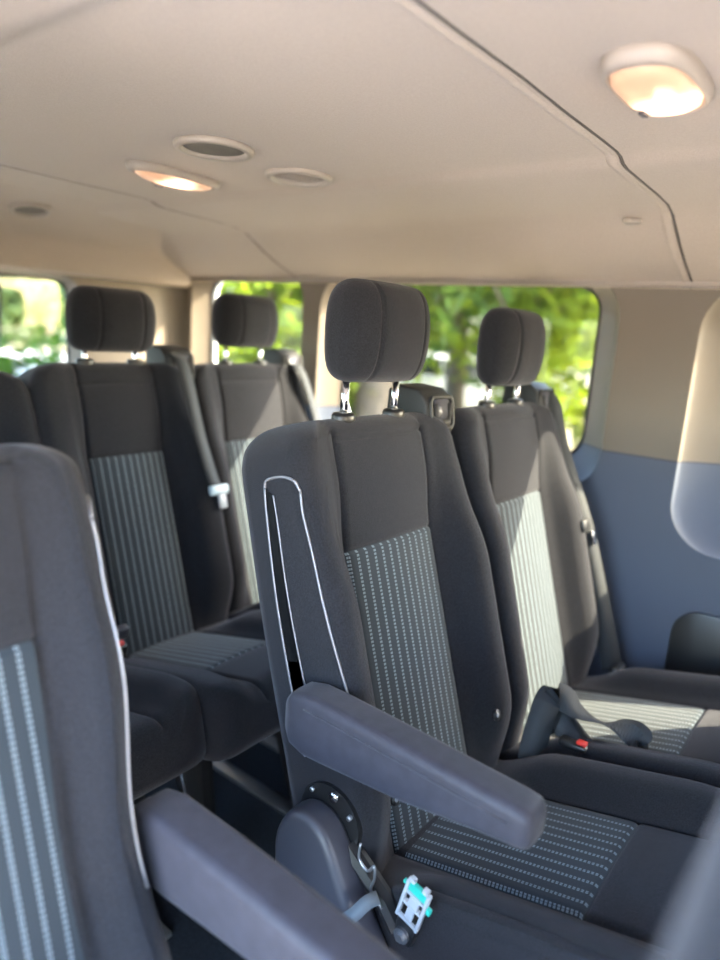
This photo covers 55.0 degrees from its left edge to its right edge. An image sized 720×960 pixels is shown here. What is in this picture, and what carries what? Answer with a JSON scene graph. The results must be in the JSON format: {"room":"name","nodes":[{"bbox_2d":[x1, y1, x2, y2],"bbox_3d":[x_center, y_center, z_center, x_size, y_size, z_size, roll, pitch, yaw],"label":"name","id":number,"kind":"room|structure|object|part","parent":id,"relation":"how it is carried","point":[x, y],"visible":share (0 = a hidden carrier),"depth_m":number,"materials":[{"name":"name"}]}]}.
{"room":"vehicle interior","nodes":[
{"label":"vehicle interior","id":0,"kind":"room"},
{"bbox_2d":[0,267,158,362],"bbox_3d":[-1.372,-0.056,2.157,0.020,1.450,1.968,13,15,36],"label":"wall","id":1,"kind":"structure","parent":0,"point":[151,290],"depth_m":2.60,"materials":[{"name":"beige plastic"}]},
{"bbox_2d":[0,273,68,362],"bbox_3d":[-1.208,-0.492,2.327,0.012,0.412,0.496,13,15,36],"label":"window","id":2,"kind":"structure","parent":1,"relation":"in","point":[3,274],"depth_m":2.44,"materials":[{"name":"rubber"}]},
{"bbox_2d":[0,268,81,362],"bbox_3d":[-1.183,-0.479,2.313,0.060,0.435,0.511,13,15,36],"label":"trim","id":3,"kind":"structure","parent":1,"relation":"attached to","point":[69,284],"depth_m":2.43,"materials":[{"name":"beige plastic"}]},
{"bbox_2d":[0,181,191,286],"bbox_3d":[-1.150,-0.713,1.864,0.460,0.207,1.948,13,15,36],"label":"ceiling","id":4,"kind":"structure","parent":1,"relation":"attached to","point":[75,240],"depth_m":2.26,"materials":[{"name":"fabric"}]},
{"bbox_2d":[145,734,289,959],"bbox_3d":[0.367,1.083,0.952,4.570,0.040,1.988,13,15,36],"label":"floor","id":5,"kind":"structure","parent":0,"point":[247,814],"depth_m":1.74,"materials":[{"name":"carpet"}]},
{"bbox_2d":[0,371,205,939],"bbox_3d":[-0.707,0.250,1.328,0.794,1.288,0.476,13,15,36],"label":"passenger seat","id":6,"kind":"object","parent":5,"relation":"on","point":[167,740],"visible":0.2,"depth_m":1.28,"materials":[{"name":"fabric"}]},
{"bbox_3d":[-0.891,0.154,1.458,0.316,0.762,0.472,13,15,36],"label":"backrest","id":7,"kind":"part","parent":6,"relation":"part of","materials":[{"name":"fabric"}]},
{"bbox_3d":[-0.602,0.702,1.510,0.470,0.318,0.032,13,15,36],"label":"leg","id":8,"kind":"part","parent":6,"relation":"part of","materials":[{"name":"plastic"}]},
{"bbox_2d":[124,664,205,800],"bbox_3d":[-0.622,0.509,1.302,0.537,0.261,0.476,13,15,36],"label":"cushion","id":9,"kind":"object","parent":6,"relation":"on","point":[167,740],"depth_m":1.26,"materials":[{"name":"fabric"}]},
{"bbox_3d":[-0.609,0.864,1.541,0.560,0.012,0.040,13,15,36],"label":"floor rail","id":10,"kind":"part","parent":6,"relation":"part of","materials":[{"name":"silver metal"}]},
{"bbox_2d":[18,285,293,814],"bbox_3d":[-0.414,0.201,1.672,0.821,1.277,0.490,13,15,36],"label":"passenger seat","id":11,"kind":"object","parent":5,"relation":"on","point":[133,430],"visible":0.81,"depth_m":1.73,"materials":[{"name":"fabric"}]},
{"bbox_3d":[-0.675,-0.301,1.698,0.013,0.070,0.013,13,15,36],"label":"headrest rod","id":12,"kind":"part","parent":11,"relation":"part of","materials":[{"name":"silver metal"}]},
{"bbox_3d":[-0.604,0.095,1.796,0.339,0.781,0.472,13,15,36],"label":"backrest","id":13,"kind":"part","parent":11,"relation":"part of","materials":[{"name":"fabric"}]},
{"bbox_3d":[-0.588,-0.319,1.808,0.013,0.070,0.013,13,15,36],"label":"headrest rod","id":14,"kind":"part","parent":11,"relation":"part of","materials":[{"name":"silver metal"}]},
{"bbox_3d":[-0.488,0.690,1.606,0.470,0.318,0.032,13,15,36],"label":"leg","id":15,"kind":"part","parent":11,"relation":"part of","materials":[{"name":"black plastic"}]},
{"bbox_2d":[123,609,280,761],"bbox_3d":[-0.323,0.459,1.632,0.537,0.261,0.476,13,15,36],"label":"cushion","id":16,"kind":"object","parent":11,"relation":"on","point":[226,662],"depth_m":1.53,"materials":[{"name":"fabric"}]},
{"bbox_3d":[-0.374,0.056,1.888,0.016,0.040,0.026,13,15,36],"label":"tongue plate","id":17,"kind":"part","parent":11,"relation":"part of","materials":[{"name":"grey plastic"}]},
{"bbox_3d":[-0.310,0.814,1.871,0.560,0.012,0.040,13,15,36],"label":"floor rail","id":18,"kind":"part","parent":11,"relation":"part of","materials":[{"name":"silver metal"}]},
{"bbox_3d":[-0.303,0.652,1.840,0.470,0.318,0.032,13,15,36],"label":"leg","id":19,"kind":"part","parent":11,"relation":"part of","materials":[{"name":"black plastic"}]},
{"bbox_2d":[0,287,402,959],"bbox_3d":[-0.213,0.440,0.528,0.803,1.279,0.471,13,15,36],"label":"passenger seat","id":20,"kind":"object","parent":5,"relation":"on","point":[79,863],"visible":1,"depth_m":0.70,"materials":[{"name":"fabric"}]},
{"bbox_3d":[-0.414,0.353,0.642,0.320,0.746,0.406,13,15,36],"label":"backrest","id":21,"kind":"part","parent":20,"relation":"part of","materials":[{"name":"fabric"}]},
{"bbox_3d":[-0.106,0.437,0.707,0.379,0.096,0.058,13,15,36],"label":"armrest","id":22,"kind":"part","parent":20,"relation":"part of","materials":[{"name":"plastic"}]},
{"bbox_2d":[194,293,319,752],"bbox_3d":[-0.134,0.124,2.071,0.821,1.299,0.520,13,15,36],"label":"passenger seat","id":23,"kind":"object","parent":5,"relation":"on","point":[239,402],"visible":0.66,"depth_m":2.07,"materials":[{"name":"fabric"}]},
{"bbox_3d":[-0.404,-0.376,2.086,0.013,0.090,0.013,13,15,36],"label":"headrest rod","id":24,"kind":"part","parent":23,"relation":"part of","materials":[{"name":"silver metal"}]},
{"bbox_2d":[227,602,260,619],"bbox_3d":[-0.052,0.394,2.022,0.537,0.261,0.476,13,15,36],"label":"cushion","id":25,"kind":"object","parent":23,"relation":"on","point":[236,609],"depth_m":1.98,"materials":[{"name":"fabric"}]},
{"bbox_3d":[-0.333,0.030,2.186,0.339,0.781,0.472,13,15,36],"label":"backrest","id":26,"kind":"part","parent":23,"relation":"part of","materials":[{"name":"fabric"}]},
{"bbox_3d":[-0.317,-0.394,2.196,0.013,0.090,0.013,13,15,36],"label":"headrest rod","id":27,"kind":"part","parent":23,"relation":"part of","materials":[{"name":"silver metal"}]},
{"bbox_3d":[-0.224,0.787,2.028,0.560,0.012,0.040,13,15,36],"label":"floor rail","id":28,"kind":"part","parent":23,"relation":"part of","materials":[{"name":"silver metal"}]},
{"bbox_2d":[242,278,719,959],"bbox_3d":[0.215,0.362,1.082,0.814,1.293,0.550,13,15,36],"label":"passenger seat","id":29,"kind":"object","parent":5,"relation":"on","point":[377,598],"visible":0.98,"depth_m":1.05,"materials":[{"name":"fabric"}]},
{"bbox_3d":[-0.025,-0.130,1.132,0.013,0.102,0.013,13,15,36],"label":"headrest rod","id":30,"kind":"part","parent":29,"relation":"part of","materials":[{"name":"silver metal"}]},
{"bbox_3d":[0.043,0.271,1.233,0.332,0.759,0.472,13,15,36],"label":"backrest","id":31,"kind":"part","parent":29,"relation":"part of","materials":[{"name":"fabric"}]},
{"bbox_3d":[0.062,-0.148,1.243,0.013,0.102,0.013,13,15,36],"label":"headrest rod","id":32,"kind":"part","parent":29,"relation":"part of","materials":[{"name":"silver metal"}]},
{"bbox_3d":[0.072,0.567,0.927,0.052,0.082,0.013,13,15,36],"label":"clip frame","id":33,"kind":"part","parent":29,"relation":"part of","materials":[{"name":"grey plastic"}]},
{"bbox_3d":[0.053,0.367,0.897,0.379,0.096,0.058,13,15,36],"label":"armrest","id":34,"kind":"part","parent":29,"relation":"part of","materials":[{"name":"plastic"}]},
{"bbox_2d":[367,753,719,959],"bbox_3d":[0.322,0.623,1.069,0.537,0.261,0.476,13,15,36],"label":"cushion","id":35,"kind":"object","parent":29,"relation":"on","point":[608,874],"depth_m":1.02,"materials":[{"name":"fabric"}]},
{"bbox_2d":[451,307,719,787],"bbox_3d":[0.539,0.303,1.486,0.806,1.283,0.508,13,15,36],"label":"passenger seat","id":36,"kind":"object","parent":5,"relation":"on","point":[526,496],"visible":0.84,"depth_m":1.53,"materials":[{"name":"fabric"}]},
{"bbox_3d":[0.277,-0.183,1.504,0.013,0.085,0.013,13,15,36],"label":"headrest rod","id":37,"kind":"part","parent":36,"relation":"part of","materials":[{"name":"silver metal"}]},
{"bbox_3d":[0.365,-0.200,1.614,0.013,0.085,0.013,13,15,36],"label":"headrest rod","id":38,"kind":"part","parent":36,"relation":"part of","materials":[{"name":"silver metal"}]},
{"bbox_3d":[0.344,0.210,1.605,0.326,0.760,0.472,13,15,36],"label":"backrest","id":39,"kind":"part","parent":36,"relation":"part of","materials":[{"name":"fabric"}]},
{"bbox_2d":[518,683,652,758],"bbox_3d":[0.440,0.504,1.341,0.239,0.189,0.099,9,13,22],"label":"belt","id":40,"kind":"object","parent":36,"relation":"on","point":[556,711],"visible":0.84,"depth_m":1.35,"materials":[{"name":"grey fabric"}]},
{"bbox_3d":[0.579,0.142,1.709,0.012,0.035,0.024,13,15,36],"label":"tongue plate","id":41,"kind":"part","parent":36,"relation":"part of","materials":[{"name":"silver metal"}]},
{"bbox_2d":[498,667,719,787],"bbox_3d":[0.619,0.563,1.444,0.537,0.261,0.476,13,15,36],"label":"cushion","id":42,"kind":"object","parent":36,"relation":"on","point":[681,710],"depth_m":1.46,"materials":[{"name":"fabric"}]},
{"bbox_2d":[657,812,719,959],"bbox_3d":[0.396,0.597,0.069,0.814,1.281,0.476,13,15,36],"label":"passenger seat","id":43,"kind":"object","parent":5,"relation":"on","point":[694,932],"visible":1,"depth_m":0.22,"materials":[{"name":"fabric"}]},
{"bbox_2d":[0,0,719,289],"bbox_3d":[0.445,-0.356,0.660,4.600,0.178,1.952,13,15,36],"label":"ceiling","id":44,"kind":"structure","parent":0,"point":[439,167],"depth_m":1.12,"materials":[{"name":"fabric"}]},
{"bbox_2d":[8,202,51,217],"bbox_3d":[-0.962,-0.788,2.019,0.114,0.035,0.116,11,14,32],"label":"ceiling vent","id":45,"kind":"object","parent":44,"relation":"in","point":[35,210],"visible":0.98,"depth_m":2.01,"materials":[{"name":"beige plastic"}]},
{"bbox_2d":[14,207,45,213],"bbox_3d":[-0.962,-0.788,2.019,0.089,0.008,0.089,-1,6,38],"label":"grille","id":46,"kind":"object","parent":45,"relation":"attached to","point":[17,210],"depth_m":2.02,"materials":[{"name":"grey plastic"}]},
{"bbox_2d":[125,160,219,190],"bbox_3d":[-0.410,-0.665,1.529,0.092,0.032,0.236,13,15,36],"label":"recessed light","id":47,"kind":"object","parent":44,"relation":"in","point":[160,175],"visible":1,"depth_m":1.49,"materials":[{"name":"beige plastic"}]},
{"bbox_2d":[151,181,166,187],"bbox_3d":[-0.448,-0.663,1.544,0.016,0.017,0.034,13,15,36],"label":"ceiling light","id":48,"kind":"object","parent":47,"relation":"attached to","point":[156,184],"depth_m":1.54,"materials":[{"name":"grey plastic"}]},
{"bbox_2d":[173,135,253,161],"bbox_3d":[-0.269,-0.613,1.277,0.148,0.016,0.148,13,15,36],"label":"ceiling vent","id":49,"kind":"object","parent":44,"relation":"in","point":[213,148],"visible":0.99,"depth_m":1.26,"materials":[{"name":"beige plastic"}]},
{"bbox_2d":[183,143,243,155],"bbox_3d":[-0.269,-0.612,1.278,0.114,0.008,0.114,13,15,36],"label":"grille","id":50,"kind":"object","parent":49,"relation":"attached to","point":[190,149],"depth_m":1.28,"materials":[{"name":"grey plastic"}]},
{"bbox_2d":[265,167,332,187],"bbox_3d":[-0.130,-0.642,1.466,0.144,0.016,0.144,13,15,36],"label":"ceiling vent","id":51,"kind":"object","parent":44,"relation":"in","point":[289,176],"visible":0.99,"depth_m":1.46,"materials":[{"name":"beige plastic"}]},
{"bbox_2d":[623,218,641,224],"bbox_3d":[0.582,-0.551,1.479,0.039,0.010,0.052,13,15,36],"label":"plug","id":52,"kind":"object","parent":44,"relation":"attached to","point":[628,221],"visible":1,"depth_m":1.46,"materials":[{"name":"beige plastic"}]},
{"bbox_2d":[600,42,714,117],"bbox_3d":[0.352,-0.462,0.818,0.104,0.032,0.210,13,15,36],"label":"recessed light","id":53,"kind":"object","parent":44,"relation":"in","point":[653,79],"visible":1,"depth_m":0.77,"materials":[{"name":"beige plastic"}]},
{"bbox_2d":[635,109,650,117],"bbox_3d":[0.356,-0.465,0.866,0.016,0.017,0.034,13,15,36],"label":"switch","id":54,"kind":"object","parent":53,"relation":"attached to","point":[643,113],"depth_m":0.86,"materials":[{"name":"grey plastic"}]},
{"bbox_2d":[213,282,619,467],"bbox_3d":[1.050,0.205,1.658,4.630,1.770,0.012,13,15,36],"label":"wall","id":55,"kind":"structure","parent":0,"point":[220,283],"depth_m":2.79,"materials":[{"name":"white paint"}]},
{"bbox_2d":[299,283,719,675],"bbox_3d":[1.022,0.234,1.562,4.550,1.450,0.020,13,15,36],"label":"wall","id":56,"kind":"structure","parent":0,"point":[654,578],"depth_m":1.75,"materials":[{"name":"plastic"}]},
{"bbox_2d":[0,165,293,278],"bbox_3d":[-0.818,-0.650,1.611,0.020,0.181,1.970,13,15,36],"label":"trim","id":57,"kind":"structure","parent":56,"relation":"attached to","point":[150,202],"depth_m":1.96,"materials":[{"name":"plastic"}]},
{"bbox_2d":[158,282,191,351],"bbox_3d":[-0.766,-0.138,2.852,0.100,1.400,0.100,13,15,36],"label":"trim","id":58,"kind":"structure","parent":56,"relation":"attached to","point":[175,303],"depth_m":2.75,"materials":[{"name":"beige plastic"}]},
{"bbox_2d":[210,282,219,362],"bbox_3d":[-0.388,-0.540,2.649,0.564,0.455,0.011,13,15,36],"label":"window","id":59,"kind":"structure","parent":56,"relation":"in","point":[217,283],"depth_m":2.79,"materials":[{"name":"rubber"}]},
{"bbox_2d":[191,281,302,364],"bbox_3d":[-0.425,-0.523,2.626,0.625,0.492,0.085,13,15,36],"label":"trim","id":60,"kind":"structure","parent":56,"relation":"attached to","point":[201,290],"depth_m":2.79,"materials":[{"name":"beige plastic"}]},
{"bbox_2d":[190,277,719,288],"bbox_3d":[1.057,-0.396,1.418,4.550,0.016,0.016,13,15,36],"label":"trim","id":61,"kind":"structure","parent":56,"relation":"attached to","point":[647,284],"depth_m":1.91,"materials":[{"name":"beige plastic"}]},
{"bbox_2d":[315,283,619,481],"bbox_3d":[0.274,-0.331,2.104,1.000,0.557,0.085,13,15,36],"label":"trim","id":62,"kind":"structure","parent":56,"relation":"attached to","point":[328,388],"depth_m":1.86,"materials":[{"name":"beige plastic"}]},
{"bbox_2d":[390,0,692,281],"bbox_3d":[0.175,-0.429,0.862,0.032,0.190,1.981,13,15,36],"label":"trim","id":63,"kind":"structure","parent":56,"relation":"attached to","point":[611,160],"depth_m":0.95,"materials":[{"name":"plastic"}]},
{"bbox_2d":[571,287,600,453],"bbox_3d":[0.291,-0.365,2.142,0.894,0.495,0.011,13,15,36],"label":"window","id":64,"kind":"structure","parent":56,"relation":"in","point":[587,288],"depth_m":1.88,"materials":[{"name":"rubber"}]},
{"bbox_2d":[664,612,719,675],"bbox_3d":[0.989,0.533,1.618,0.530,0.350,0.016,13,15,36],"label":"pocket","id":65,"kind":"object","parent":56,"relation":"attached to","point":[694,640],"visible":0.49,"depth_m":1.71,"materials":[{"name":"black plastic"}]},
{"bbox_2d":[671,297,719,558],"bbox_3d":[1.282,-0.047,1.353,1.195,0.650,0.085,13,15,36],"label":"trim","id":66,"kind":"structure","parent":56,"relation":"attached to","point":[695,502],"depth_m":1.70,"materials":[{"name":"beige plastic"}]},
{"label":"outside","id":67,"kind":"structure","parent":0,"visible":0},
{"bbox_2d":[5,325,590,449],"bbox_3d":[-3.345,-4.478,28.839,200.000,0.200,200.000,13,15,36],"label":"ground","id":68,"kind":"structure","parent":67,"point":[568,434],"depth_m":32.51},
{"bbox_2d":[0,334,30,374],"bbox_3d":[-5.698,-1.322,8.794,2.514,1.530,2.343,6,12,8],"label":"leafy bush","id":69,"kind":"object","parent":68,"relation":"on","point":[7,363],"visible":0.64,"depth_m":9.11,"materials":[{"name":"green plant"}]},
{"bbox_2d":[5,285,49,338],"bbox_3d":[-23.124,-12.250,37.654,10.594,9.532,14.033,4,12,1],"label":"leafy tree","id":70,"kind":"object","parent":68,"relation":"on","point":[49,285],"visible":0.03,"depth_m":41.53,"materials":[{"name":"green plant"}]},
{"bbox_2d":[0,275,65,343],"bbox_3d":[-16.386,-11.781,35.362,12.509,10.503,12.663,13,15,36],"label":"leafy tree","id":71,"kind":"object","parent":68,"relation":"on","point":[14,303],"visible":0.24,"depth_m":34.91,"materials":[{"name":"green plant"}]},
{"bbox_2d":[9,331,65,376],"bbox_3d":[-3.761,-1.269,9.317,2.488,1.754,1.616,0,13,-16],"label":"leafy bush","id":72,"kind":"object","parent":68,"relation":"on","point":[35,360],"visible":0.02,"depth_m":9.02,"materials":[{"name":"green plant"}]},
{"bbox_2d":[35,280,300,357],"bbox_3d":[-2.877,-3.723,12.000,5.610,5.426,4.900,13,15,36],"label":"leafy tree","id":73,"kind":"object","parent":68,"relation":"on","point":[53,289],"visible":0.02,"depth_m":11.01,"materials":[{"name":"green plant"}]},
{"bbox_2d":[217,282,378,411],"bbox_3d":[-1.537,-2.366,8.808,4.008,4.476,4.483,13,15,36],"label":"leafy tree","id":74,"kind":"object","parent":68,"relation":"on","point":[290,309],"visible":0.07,"depth_m":7.96,"materials":[{"name":"green plant"}]},
{"bbox_2d":[275,286,485,356],"bbox_3d":[0.865,-6.183,19.103,8.855,7.774,9.368,13,15,36],"label":"leafy tree","id":75,"kind":"object","parent":68,"relation":"on","point":[300,291],"visible":0.02,"depth_m":18.43,"materials":[{"name":"green plant"}]},
{"bbox_2d":[353,285,511,415],"bbox_3d":[0.738,-3.293,8.439,5.302,6.556,5.150,13,15,36],"label":"leafy tree","id":76,"kind":"object","parent":68,"relation":"on","point":[365,401],"visible":0.02,"depth_m":8.76,"materials":[{"name":"green plant"}]},
{"bbox_2d":[399,352,502,406],"bbox_3d":[1.987,-2.049,15.275,4.450,1.420,1.770,6,12,9],"label":"parked car","id":77,"kind":"object","parent":68,"relation":"on","point":[472,397],"visible":0.04,"depth_m":14.40,"materials":[{"name":"white paint"}]},
{"bbox_2d":[417,285,564,408],"bbox_3d":[1.772,-3.797,12.220,6.267,6.093,5.505,13,15,36],"label":"leafy tree","id":78,"kind":"object","parent":68,"relation":"on","point":[455,388],"visible":0.02,"depth_m":12.16,"materials":[{"name":"green plant"}]},
{"bbox_2d":[404,285,598,385],"bbox_3d":[2.628,-2.652,9.199,4.802,5.231,3.997,-1,13,-22],"label":"leafy tree","id":79,"kind":"object","parent":68,"relation":"on","point":[573,316],"visible":0.16,"depth_m":9.21,"materials":[{"name":"green plant"}]},
{"bbox_2d":[422,290,595,376],"bbox_3d":[4.689,-5.953,19.465,9.194,7.985,9.916,3,12,-4],"label":"leafy tree","id":80,"kind":"object","parent":68,"relation":"on","point":[581,374],"visible":0.02,"depth_m":16.90,"materials":[{"name":"green plant"}]},
{"bbox_2d":[456,286,592,402],"bbox_3d":[4.063,-3.370,11.465,4.477,5.881,5.518,13,15,36],"label":"leafy tree","id":81,"kind":"object","parent":68,"relation":"on","point":[466,381],"visible":0.02,"depth_m":11.58,"materials":[{"name":"green plant"}]},
{"bbox_2d":[487,298,590,386],"bbox_3d":[7.679,-6.252,19.665,8.525,8.659,6.761,8,13,17],"label":"leafy tree","id":82,"kind":"object","parent":68,"relation":"on","point":[588,368],"visible":0.02,"depth_m":20.24,"materials":[{"name":"green plant"}]},
{"bbox_2d":[491,344,589,450],"bbox_3d":[3.256,-1.266,11.149,2.741,1.930,2.396,-1,13,-23],"label":"leafy bush","id":83,"kind":"object","parent":68,"relation":"on","point":[579,393],"visible":0.19,"depth_m":10.86,"materials":[{"name":"green plant"}]},
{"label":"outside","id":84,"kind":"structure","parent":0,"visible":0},
{"bbox_2d":[0,350,568,389],"bbox_3d":[-13.564,-4.055,23.064,46.000,0.020,13.000,-3,14,-30],"label":"lot","id":85,"kind":"structure","parent":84,"point":[4,351],"depth_m":27.02,"materials":[{"name":"grey asphalt"}]}
]}

